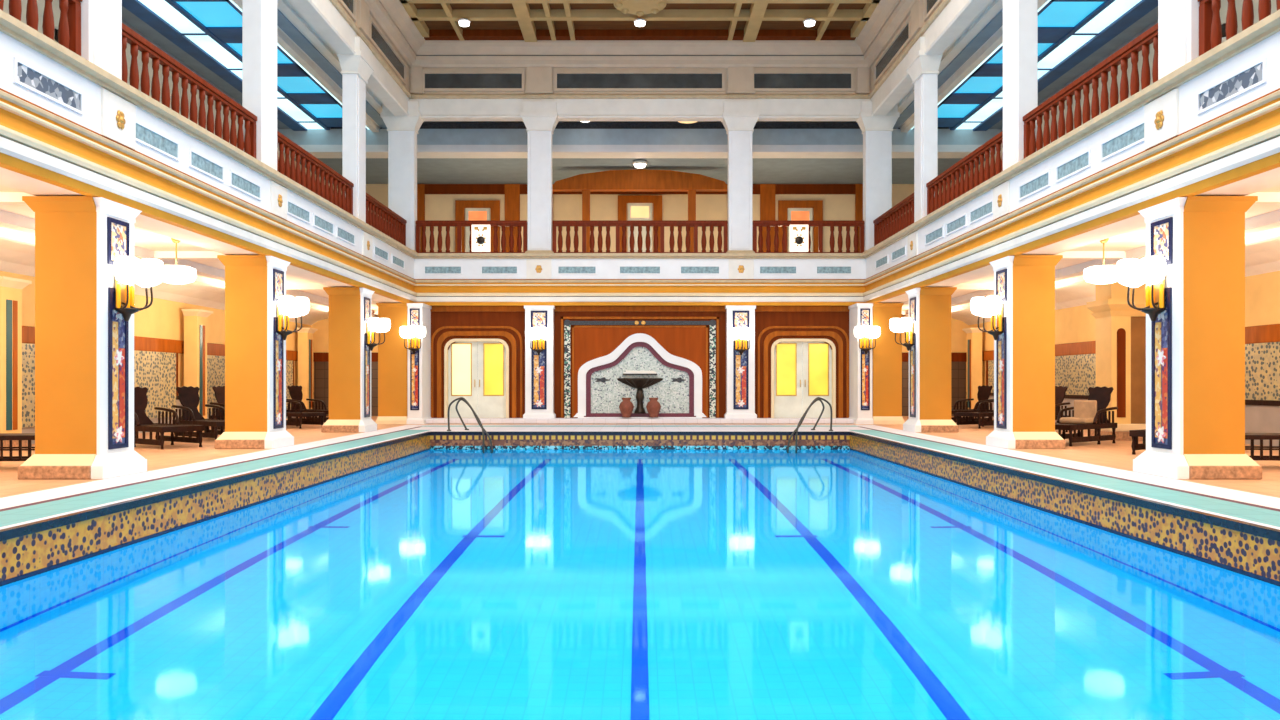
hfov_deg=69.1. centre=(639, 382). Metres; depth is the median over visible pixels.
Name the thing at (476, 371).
door
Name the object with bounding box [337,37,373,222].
column
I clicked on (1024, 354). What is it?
pillar
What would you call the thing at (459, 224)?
balustrade
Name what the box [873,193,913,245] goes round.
balustrade
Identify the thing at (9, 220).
trim
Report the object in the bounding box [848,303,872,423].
pilaster
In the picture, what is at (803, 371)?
door
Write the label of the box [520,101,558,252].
column
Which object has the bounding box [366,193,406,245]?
balustrade
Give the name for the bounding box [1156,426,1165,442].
flower
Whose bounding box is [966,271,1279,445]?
wall
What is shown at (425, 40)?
wall
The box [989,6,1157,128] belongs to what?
trim
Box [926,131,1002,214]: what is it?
balustrade
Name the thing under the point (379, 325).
wall sconce
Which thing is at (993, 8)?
ceiling
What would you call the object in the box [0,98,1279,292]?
trim
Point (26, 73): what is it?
trim
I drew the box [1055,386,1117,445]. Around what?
lounge chair
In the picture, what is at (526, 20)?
ceiling
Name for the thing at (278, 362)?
flower
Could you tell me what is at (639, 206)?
door
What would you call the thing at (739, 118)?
column
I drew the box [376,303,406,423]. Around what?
pillar
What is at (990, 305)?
wall sconce
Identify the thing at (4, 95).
trim
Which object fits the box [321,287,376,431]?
pillar
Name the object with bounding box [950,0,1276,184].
wall
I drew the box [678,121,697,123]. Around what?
ceiling lamp
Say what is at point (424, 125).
trim
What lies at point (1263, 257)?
trim
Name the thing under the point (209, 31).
window
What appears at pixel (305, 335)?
pilaster
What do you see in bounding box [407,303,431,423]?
pilaster
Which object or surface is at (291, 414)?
lounge chair
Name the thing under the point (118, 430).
flower
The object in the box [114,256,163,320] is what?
wall sconce
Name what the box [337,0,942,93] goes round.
trim
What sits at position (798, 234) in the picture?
railing panel
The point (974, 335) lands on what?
pilaster
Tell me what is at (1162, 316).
flower
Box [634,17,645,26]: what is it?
ceiling spotlight
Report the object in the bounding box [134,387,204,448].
lounge chair
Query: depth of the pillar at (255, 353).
15.06 m
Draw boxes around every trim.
[0,9,1279,258]
[0,31,1279,278]
[0,90,1279,282]
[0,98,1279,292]
[0,101,1279,285]
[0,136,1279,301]
[0,152,1279,305]
[0,167,1279,302]
[0,192,379,317]
[0,238,328,324]
[122,6,290,128]
[277,8,386,128]
[278,129,1001,144]
[279,145,1000,157]
[289,0,990,120]
[331,123,948,128]
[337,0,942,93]
[364,0,915,67]
[379,0,900,54]
[404,38,875,55]
[423,121,856,122]
[426,418,853,423]
[893,8,1002,128]
[900,192,1279,317]
[951,238,1279,324]
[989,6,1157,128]
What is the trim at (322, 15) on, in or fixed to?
attached to the wall
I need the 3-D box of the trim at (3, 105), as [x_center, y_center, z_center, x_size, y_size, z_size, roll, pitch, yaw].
[0.000,-2.600,9.900,12.200,0.060,29.800,0,0,0]
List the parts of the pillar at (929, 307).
mosaic frame, mosaic frame, moulding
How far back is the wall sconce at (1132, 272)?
10.56 m
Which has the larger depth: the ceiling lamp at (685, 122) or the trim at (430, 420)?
the ceiling lamp at (685, 122)
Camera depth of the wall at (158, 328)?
20.44 m
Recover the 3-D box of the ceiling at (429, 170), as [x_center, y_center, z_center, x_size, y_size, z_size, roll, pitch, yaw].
[0.000,-6.840,29.600,21.000,0.200,3.800,0,0,0]
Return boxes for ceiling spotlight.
[458,17,470,26]
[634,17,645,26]
[803,17,815,26]
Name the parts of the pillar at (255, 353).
moulding, mosaic frame, mosaic frame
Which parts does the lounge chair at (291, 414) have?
armrest, leg, seat frame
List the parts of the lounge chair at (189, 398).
armrest, seat frame, armrest, leg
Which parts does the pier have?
moulding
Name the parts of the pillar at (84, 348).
moulding, mosaic frame, mosaic frame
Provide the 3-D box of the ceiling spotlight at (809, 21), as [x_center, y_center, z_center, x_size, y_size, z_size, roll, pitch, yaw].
[4.150,-8.835,22.750,0.320,0.210,0.312,0,0,0]
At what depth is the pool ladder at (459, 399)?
20.39 m
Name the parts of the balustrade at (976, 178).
post, rail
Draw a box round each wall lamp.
[55,29,57,40]
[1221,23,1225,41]
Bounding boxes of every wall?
[0,271,313,443]
[3,0,329,184]
[311,318,377,415]
[333,184,946,251]
[425,40,854,40]
[431,306,848,417]
[902,318,968,415]
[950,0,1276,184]
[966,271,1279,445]
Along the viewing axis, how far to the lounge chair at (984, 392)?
24.56 m
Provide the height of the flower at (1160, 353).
0.193 m
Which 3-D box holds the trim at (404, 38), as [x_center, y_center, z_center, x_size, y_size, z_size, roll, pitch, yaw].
[0.000,-8.675,10.115,13.040,0.030,30.230,0,0,0]
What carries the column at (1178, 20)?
on the trim at (11, 26)
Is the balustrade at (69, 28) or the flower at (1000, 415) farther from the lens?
the flower at (1000, 415)
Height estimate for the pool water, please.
0.001 m
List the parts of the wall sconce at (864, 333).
lamp shade, lamp shade, lamp shade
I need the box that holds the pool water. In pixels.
[0,449,1279,719]
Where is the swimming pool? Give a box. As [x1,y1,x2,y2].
[0,425,1279,585]
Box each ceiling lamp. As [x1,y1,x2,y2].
[633,160,646,167]
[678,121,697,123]
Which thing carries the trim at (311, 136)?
attached to the wall at (40, 3)
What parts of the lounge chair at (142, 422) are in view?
armrest, leg, armrest, seat frame, leg, leg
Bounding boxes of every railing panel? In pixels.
[472,225,489,251]
[790,225,807,251]
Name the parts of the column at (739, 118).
moulding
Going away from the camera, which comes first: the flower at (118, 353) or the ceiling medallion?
the flower at (118, 353)
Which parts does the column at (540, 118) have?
moulding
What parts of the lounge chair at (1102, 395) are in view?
armrest, leg, seat frame, leg, armrest, leg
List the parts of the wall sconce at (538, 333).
lamp shade, lamp shade, lamp shade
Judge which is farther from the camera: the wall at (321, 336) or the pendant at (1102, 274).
the wall at (321, 336)
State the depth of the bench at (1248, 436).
11.52 m
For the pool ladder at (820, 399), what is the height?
1.950 m
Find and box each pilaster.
[0,276,31,448]
[182,309,212,427]
[297,328,317,417]
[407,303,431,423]
[523,305,555,417]
[724,305,756,417]
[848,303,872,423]
[962,328,982,417]
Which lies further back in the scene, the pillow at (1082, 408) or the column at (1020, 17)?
the pillow at (1082, 408)
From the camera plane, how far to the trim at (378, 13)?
24.65 m
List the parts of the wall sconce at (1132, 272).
lamp shade, lamp shade, arm, arm, lamp shade, arm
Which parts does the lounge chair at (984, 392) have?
armrest, seat frame, armrest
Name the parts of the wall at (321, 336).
wood cornice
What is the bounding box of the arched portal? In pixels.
[552,169,727,251]
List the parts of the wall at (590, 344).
moulding, fountain panel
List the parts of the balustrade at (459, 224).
post, post, rail, rail, post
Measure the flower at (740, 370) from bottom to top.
0.203 m
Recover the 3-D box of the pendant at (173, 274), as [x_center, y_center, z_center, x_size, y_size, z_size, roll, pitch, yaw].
[-6.980,-1.835,14.000,0.560,0.670,0.554,0,0,0]
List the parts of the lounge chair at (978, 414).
seat frame, leg, armrest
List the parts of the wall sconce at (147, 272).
arm, lamp shade, arm, arm, lamp shade, lamp shade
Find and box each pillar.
[18,196,146,478]
[215,255,293,448]
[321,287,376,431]
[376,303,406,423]
[872,303,903,423]
[903,287,958,431]
[986,255,1064,448]
[1133,196,1261,478]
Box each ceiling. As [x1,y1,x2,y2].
[0,185,377,310]
[232,0,381,131]
[294,158,985,183]
[400,0,879,41]
[898,0,1047,131]
[902,185,1279,310]
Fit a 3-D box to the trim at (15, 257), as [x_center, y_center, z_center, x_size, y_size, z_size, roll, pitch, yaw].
[-10.050,-2.015,12.500,1.100,0.310,35.000,0,0,0]
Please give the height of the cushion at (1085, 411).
0.400 m
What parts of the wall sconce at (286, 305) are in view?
arm, lamp shade, arm, lamp shade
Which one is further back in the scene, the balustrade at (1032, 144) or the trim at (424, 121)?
the trim at (424, 121)
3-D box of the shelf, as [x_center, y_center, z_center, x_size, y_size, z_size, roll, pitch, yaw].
[0.000,-0.290,24.910,0.880,0.080,0.140,0,0,0]
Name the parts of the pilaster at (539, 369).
mosaic frame, mosaic frame, moulding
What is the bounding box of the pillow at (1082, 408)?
[1074,400,1096,416]
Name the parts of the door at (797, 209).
pane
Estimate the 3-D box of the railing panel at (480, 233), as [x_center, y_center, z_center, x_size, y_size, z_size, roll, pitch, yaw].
[-4.250,-3.870,24.848,0.500,0.720,0.085,0,0,0]
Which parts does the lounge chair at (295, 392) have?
armrest, seat frame, armrest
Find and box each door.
[431,326,521,417]
[455,200,499,251]
[618,195,661,251]
[758,326,848,417]
[778,200,822,251]
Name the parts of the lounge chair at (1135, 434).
leg, seat frame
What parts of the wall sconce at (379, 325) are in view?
lamp shade, lamp shade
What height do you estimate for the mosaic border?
2.720 m
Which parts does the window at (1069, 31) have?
pane, pane, bright pane, pane, pane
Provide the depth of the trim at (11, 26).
12.59 m
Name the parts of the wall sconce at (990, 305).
lamp shade, arm, lamp shade, arm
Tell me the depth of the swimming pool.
10.25 m
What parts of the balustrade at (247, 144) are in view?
post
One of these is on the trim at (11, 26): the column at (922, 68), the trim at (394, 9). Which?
the column at (922, 68)
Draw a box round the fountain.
[574,333,705,417]
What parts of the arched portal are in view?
post, post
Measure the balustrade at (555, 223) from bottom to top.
0.920 m
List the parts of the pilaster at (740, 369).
moulding, mosaic frame, mosaic frame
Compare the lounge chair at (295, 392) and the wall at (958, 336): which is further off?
the wall at (958, 336)
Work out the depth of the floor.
14.18 m
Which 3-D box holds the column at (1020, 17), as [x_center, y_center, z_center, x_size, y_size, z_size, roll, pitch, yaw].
[6.285,-5.470,15.500,0.510,4.060,1.000,0,0,0]
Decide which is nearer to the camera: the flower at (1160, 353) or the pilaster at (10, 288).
the flower at (1160, 353)
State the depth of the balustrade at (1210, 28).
10.12 m
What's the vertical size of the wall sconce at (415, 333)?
0.710 m
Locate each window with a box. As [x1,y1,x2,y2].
[122,0,368,130]
[911,0,1157,130]
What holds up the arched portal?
on the floor
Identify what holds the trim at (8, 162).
attached to the wall at (590, 344)
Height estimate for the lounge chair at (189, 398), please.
0.998 m
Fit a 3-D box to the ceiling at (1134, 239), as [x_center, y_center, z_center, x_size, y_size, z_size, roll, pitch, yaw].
[8.550,-2.765,13.250,4.500,1.190,36.500,0,0,0]
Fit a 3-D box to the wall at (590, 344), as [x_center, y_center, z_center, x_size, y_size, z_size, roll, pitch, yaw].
[0.000,-0.540,25.075,13.800,3.200,0.250,0,0,0]
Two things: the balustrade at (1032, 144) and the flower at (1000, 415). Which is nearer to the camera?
the balustrade at (1032, 144)
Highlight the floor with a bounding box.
[0,416,1279,497]
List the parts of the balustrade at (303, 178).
rail, post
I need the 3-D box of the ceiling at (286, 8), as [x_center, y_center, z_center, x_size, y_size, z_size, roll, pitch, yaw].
[-7.130,-7.440,13.250,1.260,0.320,36.500,0,0,0]
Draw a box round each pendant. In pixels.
[162,238,196,283]
[1083,238,1117,283]
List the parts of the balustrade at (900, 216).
post, rail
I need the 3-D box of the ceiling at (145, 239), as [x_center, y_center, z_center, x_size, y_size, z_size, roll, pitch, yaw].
[-8.550,-2.765,13.250,4.500,1.190,36.500,0,0,0]
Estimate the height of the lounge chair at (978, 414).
0.998 m
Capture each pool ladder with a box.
[447,397,492,449]
[787,397,832,449]
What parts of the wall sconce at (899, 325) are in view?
lamp shade, lamp shade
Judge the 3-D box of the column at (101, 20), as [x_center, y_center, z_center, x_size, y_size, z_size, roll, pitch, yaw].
[-6.285,-5.470,10.750,0.510,4.060,1.000,0,0,0]
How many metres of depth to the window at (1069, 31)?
20.60 m
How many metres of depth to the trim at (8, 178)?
12.77 m
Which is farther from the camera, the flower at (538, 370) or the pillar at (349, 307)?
the flower at (538, 370)
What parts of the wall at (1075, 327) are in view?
tile panel frame, tile panel, dado rail, wood cornice, tile panel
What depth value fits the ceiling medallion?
21.83 m
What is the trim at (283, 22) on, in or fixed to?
attached to the wall at (434, 201)
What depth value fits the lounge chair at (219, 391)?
20.23 m
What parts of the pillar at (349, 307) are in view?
moulding, mosaic frame, mosaic frame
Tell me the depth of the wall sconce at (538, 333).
24.38 m
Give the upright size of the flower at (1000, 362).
0.193 m
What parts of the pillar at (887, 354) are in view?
moulding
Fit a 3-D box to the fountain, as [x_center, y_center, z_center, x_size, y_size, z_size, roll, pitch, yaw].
[0.000,-0.195,24.825,3.560,2.270,0.422,0,0,0]
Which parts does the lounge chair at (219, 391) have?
armrest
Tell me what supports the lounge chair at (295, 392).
on the floor
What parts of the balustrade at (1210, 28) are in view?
rail, post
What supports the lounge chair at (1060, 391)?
on the floor
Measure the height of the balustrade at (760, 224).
0.920 m
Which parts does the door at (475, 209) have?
pane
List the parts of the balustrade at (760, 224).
post, rail, rail, post, post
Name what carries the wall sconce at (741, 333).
attached to the pilaster at (740, 369)
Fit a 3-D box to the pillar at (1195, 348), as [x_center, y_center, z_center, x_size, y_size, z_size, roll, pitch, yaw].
[6.370,-0.500,10.680,0.940,3.120,0.940,0,0,0]
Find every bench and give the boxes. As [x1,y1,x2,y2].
[0,433,34,460]
[1245,433,1279,460]
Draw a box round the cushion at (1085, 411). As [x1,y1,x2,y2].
[1060,400,1096,423]
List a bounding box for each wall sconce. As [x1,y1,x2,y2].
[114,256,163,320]
[276,296,309,339]
[366,317,390,350]
[399,326,425,353]
[525,327,550,354]
[729,327,754,354]
[854,326,880,353]
[889,317,913,350]
[970,296,1003,339]
[1116,256,1165,320]
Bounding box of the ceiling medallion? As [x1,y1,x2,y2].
[614,0,665,15]
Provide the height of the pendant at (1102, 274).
0.670 m
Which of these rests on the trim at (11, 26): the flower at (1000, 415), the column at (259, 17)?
the column at (259, 17)
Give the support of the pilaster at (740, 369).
attached to the wall at (590, 344)
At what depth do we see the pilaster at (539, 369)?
24.69 m
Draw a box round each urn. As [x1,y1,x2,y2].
[619,398,633,417]
[646,398,660,417]
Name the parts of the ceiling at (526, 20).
border moulding, border moulding, border moulding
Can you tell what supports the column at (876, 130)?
on the trim at (11, 26)
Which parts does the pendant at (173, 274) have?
lamp shade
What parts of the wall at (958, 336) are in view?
wood cornice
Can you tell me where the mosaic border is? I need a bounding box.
[561,317,718,417]
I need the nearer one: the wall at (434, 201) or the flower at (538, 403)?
the flower at (538, 403)
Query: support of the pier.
on the floor
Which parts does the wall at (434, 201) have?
cornice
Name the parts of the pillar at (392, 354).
moulding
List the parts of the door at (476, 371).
pane, frame, pane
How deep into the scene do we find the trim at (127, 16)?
20.89 m
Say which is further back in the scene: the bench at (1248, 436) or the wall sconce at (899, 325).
the wall sconce at (899, 325)
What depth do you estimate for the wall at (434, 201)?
31.50 m
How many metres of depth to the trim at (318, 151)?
26.97 m
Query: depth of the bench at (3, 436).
11.41 m
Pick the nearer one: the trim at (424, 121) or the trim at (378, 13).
the trim at (378, 13)
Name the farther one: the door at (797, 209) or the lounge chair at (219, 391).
the door at (797, 209)
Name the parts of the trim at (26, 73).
inset panel, inset panel, inset panel, inset panel, inset panel, inset panel, inset panel, inset panel, inset panel, inset panel, inset panel, inset panel, inset panel, inset panel, inset panel, inset panel, inset panel, inset panel, inset panel, inset panel, inset panel, inset panel, inset panel, inset panel, inset panel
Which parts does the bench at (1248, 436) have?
seat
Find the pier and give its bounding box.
[1086,281,1145,439]
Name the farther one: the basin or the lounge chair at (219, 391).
the basin
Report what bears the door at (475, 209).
in the wall at (434, 201)
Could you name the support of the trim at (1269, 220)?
attached to the wall at (590, 344)
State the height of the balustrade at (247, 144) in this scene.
0.920 m
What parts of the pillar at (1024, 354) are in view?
mosaic frame, mosaic frame, moulding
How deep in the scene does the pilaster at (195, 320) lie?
21.35 m
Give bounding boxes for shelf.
[624,371,655,373]
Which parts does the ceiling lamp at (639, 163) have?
lamp shade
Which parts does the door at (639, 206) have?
pane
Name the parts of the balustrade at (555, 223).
post, post, post, rail, rail, post, post, post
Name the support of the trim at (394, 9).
attached to the wall
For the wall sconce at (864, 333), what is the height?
0.710 m
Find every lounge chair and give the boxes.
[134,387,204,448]
[172,386,224,440]
[210,386,224,429]
[286,385,328,422]
[286,400,324,428]
[951,385,993,422]
[955,400,993,428]
[1055,386,1069,431]
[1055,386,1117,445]
[1129,429,1145,454]
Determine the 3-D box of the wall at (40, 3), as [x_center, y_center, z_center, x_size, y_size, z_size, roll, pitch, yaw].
[-10.635,-5.500,13.350,0.330,4.280,36.700,0,0,0]
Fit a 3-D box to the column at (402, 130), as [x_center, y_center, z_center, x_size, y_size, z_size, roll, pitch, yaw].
[-6.380,-5.470,24.965,1.040,4.060,0.510,0,0,0]
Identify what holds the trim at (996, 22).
attached to the wall at (434, 201)
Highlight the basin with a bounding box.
[617,378,662,388]
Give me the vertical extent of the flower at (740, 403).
0.203 m
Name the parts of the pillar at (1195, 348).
mosaic frame, mosaic frame, moulding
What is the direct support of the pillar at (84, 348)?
on the floor
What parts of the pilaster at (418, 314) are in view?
mosaic frame, mosaic frame, moulding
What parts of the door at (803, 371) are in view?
pane, frame, pane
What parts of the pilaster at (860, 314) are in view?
moulding, mosaic frame, mosaic frame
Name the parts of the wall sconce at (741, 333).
lamp shade, lamp shade, lamp shade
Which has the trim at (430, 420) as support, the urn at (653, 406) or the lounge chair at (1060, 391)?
the urn at (653, 406)
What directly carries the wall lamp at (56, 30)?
attached to the wall at (40, 3)
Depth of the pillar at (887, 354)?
23.97 m
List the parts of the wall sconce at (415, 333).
lamp shade, lamp shade, lamp shade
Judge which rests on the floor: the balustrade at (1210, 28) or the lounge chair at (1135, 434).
the lounge chair at (1135, 434)
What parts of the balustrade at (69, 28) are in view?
post, rail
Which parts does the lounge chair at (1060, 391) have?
armrest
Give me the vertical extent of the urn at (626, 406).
0.520 m
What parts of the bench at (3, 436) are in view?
seat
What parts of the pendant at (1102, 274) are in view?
lamp shade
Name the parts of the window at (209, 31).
pane, pane, bright pane, pane, pane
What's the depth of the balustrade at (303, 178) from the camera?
17.88 m
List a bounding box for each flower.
[114,310,121,319]
[114,349,123,365]
[114,426,123,442]
[276,360,281,370]
[277,413,281,424]
[535,367,542,373]
[535,400,542,406]
[737,367,744,373]
[737,400,744,406]
[998,360,1003,370]
[998,413,1002,424]
[1156,349,1165,365]
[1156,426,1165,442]
[1158,310,1165,319]
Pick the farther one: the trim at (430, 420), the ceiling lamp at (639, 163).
the ceiling lamp at (639, 163)
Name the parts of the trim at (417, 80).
dark glass panel, dark glass panel, dark glass panel, dark glass panel, dark glass panel, dark glass panel, dark glass panel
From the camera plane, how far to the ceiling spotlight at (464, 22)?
22.66 m
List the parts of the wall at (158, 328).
tile panel, wood cornice, tile panel frame, tile panel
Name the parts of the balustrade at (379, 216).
rail, post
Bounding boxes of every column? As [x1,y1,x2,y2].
[81,0,121,79]
[242,0,276,170]
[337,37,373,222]
[380,101,423,251]
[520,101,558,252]
[721,101,759,252]
[856,101,899,251]
[906,37,942,222]
[1003,0,1037,170]
[1158,0,1198,79]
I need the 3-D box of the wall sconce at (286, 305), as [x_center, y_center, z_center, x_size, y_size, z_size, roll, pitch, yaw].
[-5.776,-1.065,15.410,0.518,0.710,0.581,0,0,39]
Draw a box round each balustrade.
[0,0,81,55]
[122,23,256,157]
[277,131,353,214]
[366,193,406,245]
[416,220,526,252]
[552,220,727,252]
[753,220,863,252]
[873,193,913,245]
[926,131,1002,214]
[1023,23,1157,157]
[1198,0,1279,55]
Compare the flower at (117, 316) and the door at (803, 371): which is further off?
the door at (803, 371)

